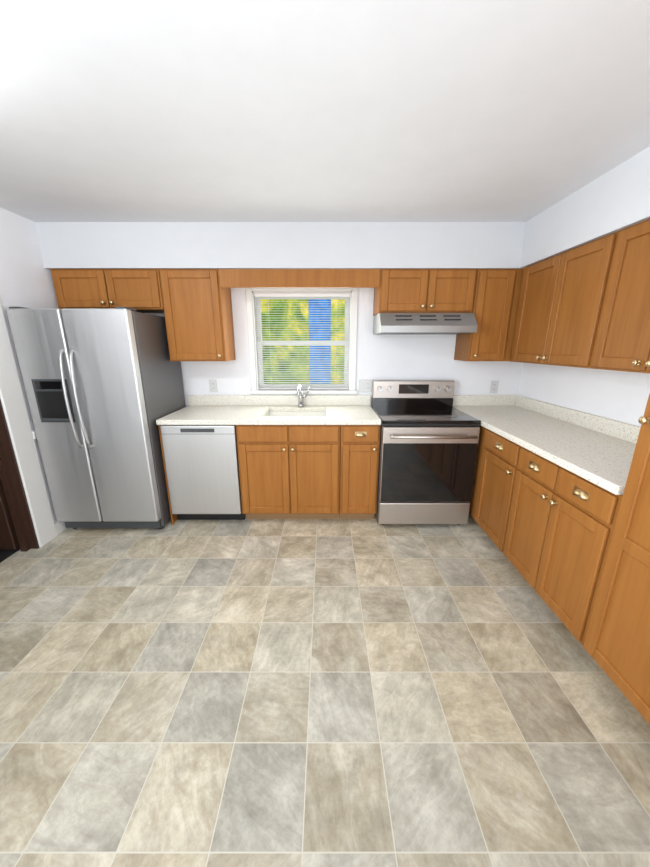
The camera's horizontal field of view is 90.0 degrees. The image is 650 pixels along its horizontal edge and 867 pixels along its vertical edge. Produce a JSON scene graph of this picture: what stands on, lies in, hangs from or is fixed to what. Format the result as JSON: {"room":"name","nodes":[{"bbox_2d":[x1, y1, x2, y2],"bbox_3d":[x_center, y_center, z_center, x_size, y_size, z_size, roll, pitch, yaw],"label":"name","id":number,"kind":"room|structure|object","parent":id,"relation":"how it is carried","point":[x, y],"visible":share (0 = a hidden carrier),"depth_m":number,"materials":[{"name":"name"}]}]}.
{"room":"kitchen","nodes":[
{"label":"kitchen","id":0,"kind":"room"},
{"bbox_2d":[0,207,57,523],"bbox_3d":[-2.210,0.149,0.569,0.120,2.350,5.120,0,15,0],"label":"wall","id":1,"kind":"structure","parent":0,"point":[26,280],"depth_m":2.31,"materials":[{"name":"paint"}]},
{"bbox_2d":[0,399,39,551],"bbox_3d":[-2.211,-0.003,1.740,0.129,2.030,0.920,0,15,0],"label":"doorway","id":2,"kind":"structure","parent":1,"relation":"in","point":[14,490],"depth_m":2.29,"materials":[{"name":"brown wood"}]},
{"bbox_2d":[0,478,19,549],"bbox_3d":[-2.682,-0.095,2.114,0.800,1.988,0.125,0,15,0],"label":"hall door","id":3,"kind":"structure","parent":2,"relation":"attached to","point":[8,539],"depth_m":2.35,"materials":[{"name":"brown wood"}]},
{"bbox_2d":[0,303,56,546],"bbox_3d":[-2.141,-0.075,1.720,0.018,2.180,1.220,0,15,0],"label":"door frame","id":4,"kind":"structure","parent":1,"relation":"attached to","point":[18,422],"depth_m":2.30,"materials":[{"name":"white wood"}]},
{"bbox_2d":[32,431,66,534],"bbox_3d":[-2.140,0.853,0.819,0.020,0.860,4.996,0,15,0],"label":"trim","id":5,"kind":"structure","parent":1,"relation":"attached to","point":[60,527],"depth_m":2.62,"materials":[{"name":"white"}]},
{"bbox_2d":[0,514,649,866],"bbox_3d":[-0.963,1.259,1.077,5.815,0.060,5.520,0,15,0],"label":"floor","id":6,"kind":"structure","parent":0,"point":[289,693],"depth_m":1.36,"materials":[{"name":"tile"}]},
{"bbox_2d":[6,307,185,528],"bbox_3d":[-1.722,-0.102,2.703,0.807,1.717,0.808,0,15,0],"label":"fridge","id":7,"kind":"object","parent":6,"relation":"on","point":[104,389],"visible":0.98,"depth_m":2.37,"materials":[{"name":"grey metal"}]},
{"bbox_2d":[158,425,177,523],"bbox_3d":[-1.294,0.272,2.936,0.013,0.874,0.606,0,15,0],"label":"cabinet end panel","id":8,"kind":"object","parent":6,"relation":"on","point":[174,517],"visible":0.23,"depth_m":2.66,"materials":[{"name":"brown wood"}]},
{"bbox_2d":[160,425,245,519],"bbox_3d":[-0.991,0.279,2.914,0.584,0.872,0.600,0,15,0],"label":"dishwasher","id":9,"kind":"object","parent":6,"relation":"on","point":[202,469],"visible":0.83,"depth_m":2.61,"materials":[{"name":"grey metal"}]},
{"bbox_2d":[236,425,339,518],"bbox_3d":[-0.287,0.279,2.912,0.815,0.874,0.656,0,15,0],"label":"base cabinet","id":10,"kind":"object","parent":6,"relation":"on","point":[289,471],"visible":0.96,"depth_m":2.62,"materials":[{"name":"brown wood"}]},
{"bbox_2d":[156,395,380,424],"bbox_3d":[-0.433,-0.146,2.810,1.734,0.282,0.631,0,15,0],"label":"countertop","id":11,"kind":"structure","parent":10,"relation":"on","point":[273,410],"depth_m":2.90,"materials":[{"name":"white stone"}]},
{"bbox_2d":[297,385,309,406],"bbox_3d":[-0.193,-0.328,2.905,0.118,0.218,0.244,0,15,0],"label":"faucet","id":12,"kind":"object","parent":11,"relation":"on","point":[300,396],"visible":1,"depth_m":2.98,"materials":[{"name":"silver metal"}]},
{"bbox_2d":[339,425,380,518],"bbox_3d":[0.279,0.279,2.912,0.309,0.874,0.656,0,15,0],"label":"base cabinet","id":13,"kind":"object","parent":6,"relation":"on","point":[359,455],"visible":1,"depth_m":2.62,"materials":[{"name":"brown wood"}]},
{"bbox_2d":[371,380,480,524],"bbox_3d":[0.812,0.156,2.820,0.748,1.158,0.717,0,15,0],"label":"range","id":14,"kind":"object","parent":6,"relation":"on","point":[429,437],"visible":0.96,"depth_m":2.59,"materials":[{"name":"grey metal"}]},
{"bbox_2d":[469,425,484,516],"bbox_3d":[1.508,0.295,2.851,0.625,0.874,0.783,0,15,0],"label":"base cabinet","id":15,"kind":"object","parent":6,"relation":"on","point":[481,427],"depth_m":2.61,"materials":[{"name":"brown wood"}]},
{"bbox_2d":[473,428,509,540],"bbox_3d":[1.508,0.447,2.290,0.625,0.874,0.494,0,15,0],"label":"base cabinet","id":16,"kind":"object","parent":6,"relation":"on","point":[494,447],"depth_m":2.37,"materials":[{"name":"brown wood"}]},
{"bbox_2d":[493,441,622,645],"bbox_3d":[1.508,0.577,1.810,0.625,0.874,0.763,0,15,0],"label":"base cabinet","id":17,"kind":"object","parent":6,"relation":"on","point":[546,526],"depth_m":1.68,"materials":[{"name":"brown wood"}]},
{"bbox_2d":[453,395,640,494],"bbox_3d":[1.506,-0.056,2.204,0.631,0.140,1.849,0,15,0],"label":"countertop","id":18,"kind":"structure","parent":17,"relation":"on","point":[597,450],"depth_m":2.06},
{"bbox_2d":[583,393,649,723],"bbox_3d":[1.493,0.198,0.980,0.656,2.040,0.638,0,15,0],"label":"pantry cabinet","id":19,"kind":"object","parent":6,"relation":"on","point":[616,646],"visible":1,"depth_m":1.28,"materials":[{"name":"brown wood"}]},
{"bbox_2d":[0,0,649,221],"bbox_3d":[-0.163,-1.030,0.312,4.215,0.060,5.240,0,15,0],"label":"ceiling","id":20,"kind":"structure","parent":0,"point":[319,110],"depth_m":1.25,"materials":[{"name":"paint"}]},
{"bbox_2d":[146,288,521,406],"bbox_3d":[-0.163,-0.536,3.098,4.215,2.350,0.120,0,15,0],"label":"wall","id":21,"kind":"structure","parent":0,"point":[404,356],"depth_m":3.01,"materials":[{"name":"paint"}]},
{"bbox_2d":[51,269,163,312],"bbox_3d":[-1.711,-1.166,2.679,0.838,0.295,0.351,0,15,0],"label":"upper cabinet","id":22,"kind":"object","parent":21,"relation":"attached to","point":[139,290],"visible":0.96,"depth_m":2.55,"materials":[{"name":"brown wood"}]},
{"bbox_2d":[159,269,235,360],"bbox_3d":[-1.055,-0.971,2.732,0.466,0.700,0.351,0,15,0],"label":"upper cabinet","id":23,"kind":"object","parent":21,"relation":"attached to","point":[197,305],"visible":0.98,"depth_m":2.61,"materials":[{"name":"brown wood"}]},
{"bbox_2d":[209,380,217,391],"bbox_3d":[-1.050,-0.447,3.053,0.070,0.116,0.008,0,15,0],"label":"electrical outlet","id":24,"kind":"object","parent":21,"relation":"attached to","point":[213,385],"visible":1,"depth_m":3.05,"materials":[{"name":"white plastic"}]},
{"bbox_2d":[245,288,357,393],"bbox_3d":[-0.203,-0.833,2.994,1.009,0.917,0.165,0,15,0],"label":"window","id":25,"kind":"structure","parent":21,"relation":"in","point":[351,340],"depth_m":2.98,"materials":[{"name":"white plastic"}]},
{"bbox_2d":[254,293,349,388],"bbox_3d":[-0.203,-0.827,2.973,0.843,0.845,0.039,0,15,0],"label":"window blinds","id":26,"kind":"object","parent":25,"relation":"attached to","point":[259,295],"visible":0.96,"depth_m":2.98,"materials":[{"name":"white plastic"}]},
{"bbox_2d":[358,380,372,391],"bbox_3d":[0.392,-0.446,3.051,0.152,0.116,0.012,0,15,0],"label":"electrical outlet","id":27,"kind":"object","parent":21,"relation":"attached to","point":[365,385],"visible":0.96,"depth_m":3.05,"materials":[{"name":"white plastic"}]},
{"bbox_2d":[454,269,522,360],"bbox_3d":[1.504,-0.971,2.732,0.635,0.700,0.351,0,15,0],"label":"upper cabinet","id":28,"kind":"object","parent":21,"relation":"attached to","point":[496,299],"visible":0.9,"depth_m":2.60,"materials":[{"name":"brown wood"}]},
{"bbox_2d":[490,381,498,392],"bbox_3d":[1.590,-0.437,3.056,0.070,0.116,0.008,0,15,0],"label":"electrical outlet","id":29,"kind":"object","parent":21,"relation":"attached to","point":[493,386],"visible":1,"depth_m":3.05,"materials":[{"name":"white plastic"}]},
{"bbox_2d":[35,146,649,269],"bbox_3d":[-0.163,-1.165,1.518,3.975,0.310,2.600,0,15,0],"label":"soffit","id":30,"kind":"structure","parent":0,"point":[615,199],"depth_m":2.44,"materials":[{"name":"paint"}]},
{"bbox_2d":[219,269,379,287],"bbox_3d":[-0.197,-1.206,2.529,1.246,0.131,0.022,0,15,0],"label":"window valance","id":31,"kind":"object","parent":30,"relation":"attached to","point":[299,278],"visible":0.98,"depth_m":2.52,"materials":[{"name":"brown wood"}]},
{"bbox_2d":[373,269,476,315],"bbox_3d":[0.805,-1.154,2.682,0.754,0.320,0.351,0,15,0],"label":"upper cabinet","id":32,"kind":"object","parent":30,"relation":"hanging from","point":[425,291],"visible":1,"depth_m":2.55,"materials":[{"name":"brown wood"}]},
{"bbox_2d":[373,313,477,333],"bbox_3d":[0.806,-0.911,2.708,0.748,0.154,0.424,0,15,0],"label":"range hood","id":33,"kind":"object","parent":32,"relation":"attached to","point":[423,323],"visible":0.96,"depth_m":2.53,"materials":[{"name":"metal"}]},
{"bbox_2d":[518,363,649,426],"bbox_3d":[1.885,0.149,0.569,0.120,2.350,5.120,0,15,0],"label":"wall","id":34,"kind":"structure","parent":0,"point":[621,396],"depth_m":2.23,"materials":[{"name":"paint"}]},
{"bbox_2d":[510,230,620,368],"bbox_3d":[1.645,-0.820,2.174,0.351,0.700,0.845,0,15,0],"label":"upper cabinet","id":35,"kind":"object","parent":34,"relation":"attached to","point":[562,296],"visible":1,"depth_m":2.04,"materials":[{"name":"brown wood"}]},
{"bbox_2d":[591,219,649,373],"bbox_3d":[1.645,-0.621,1.440,0.351,0.700,0.668,0,15,0],"label":"upper cabinet","id":36,"kind":"object","parent":34,"relation":"attached to","point":[623,341],"visible":1,"depth_m":1.62,"materials":[{"name":"brown wood"}]},
{"label":"outside","id":37,"kind":"structure","parent":0,"visible":0},
{"bbox_2d":[261,299,344,383],"bbox_3d":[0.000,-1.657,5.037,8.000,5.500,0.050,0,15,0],"label":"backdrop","id":38,"kind":"structure","parent":37,"point":[303,317],"depth_m":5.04,"materials":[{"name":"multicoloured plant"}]}
]}

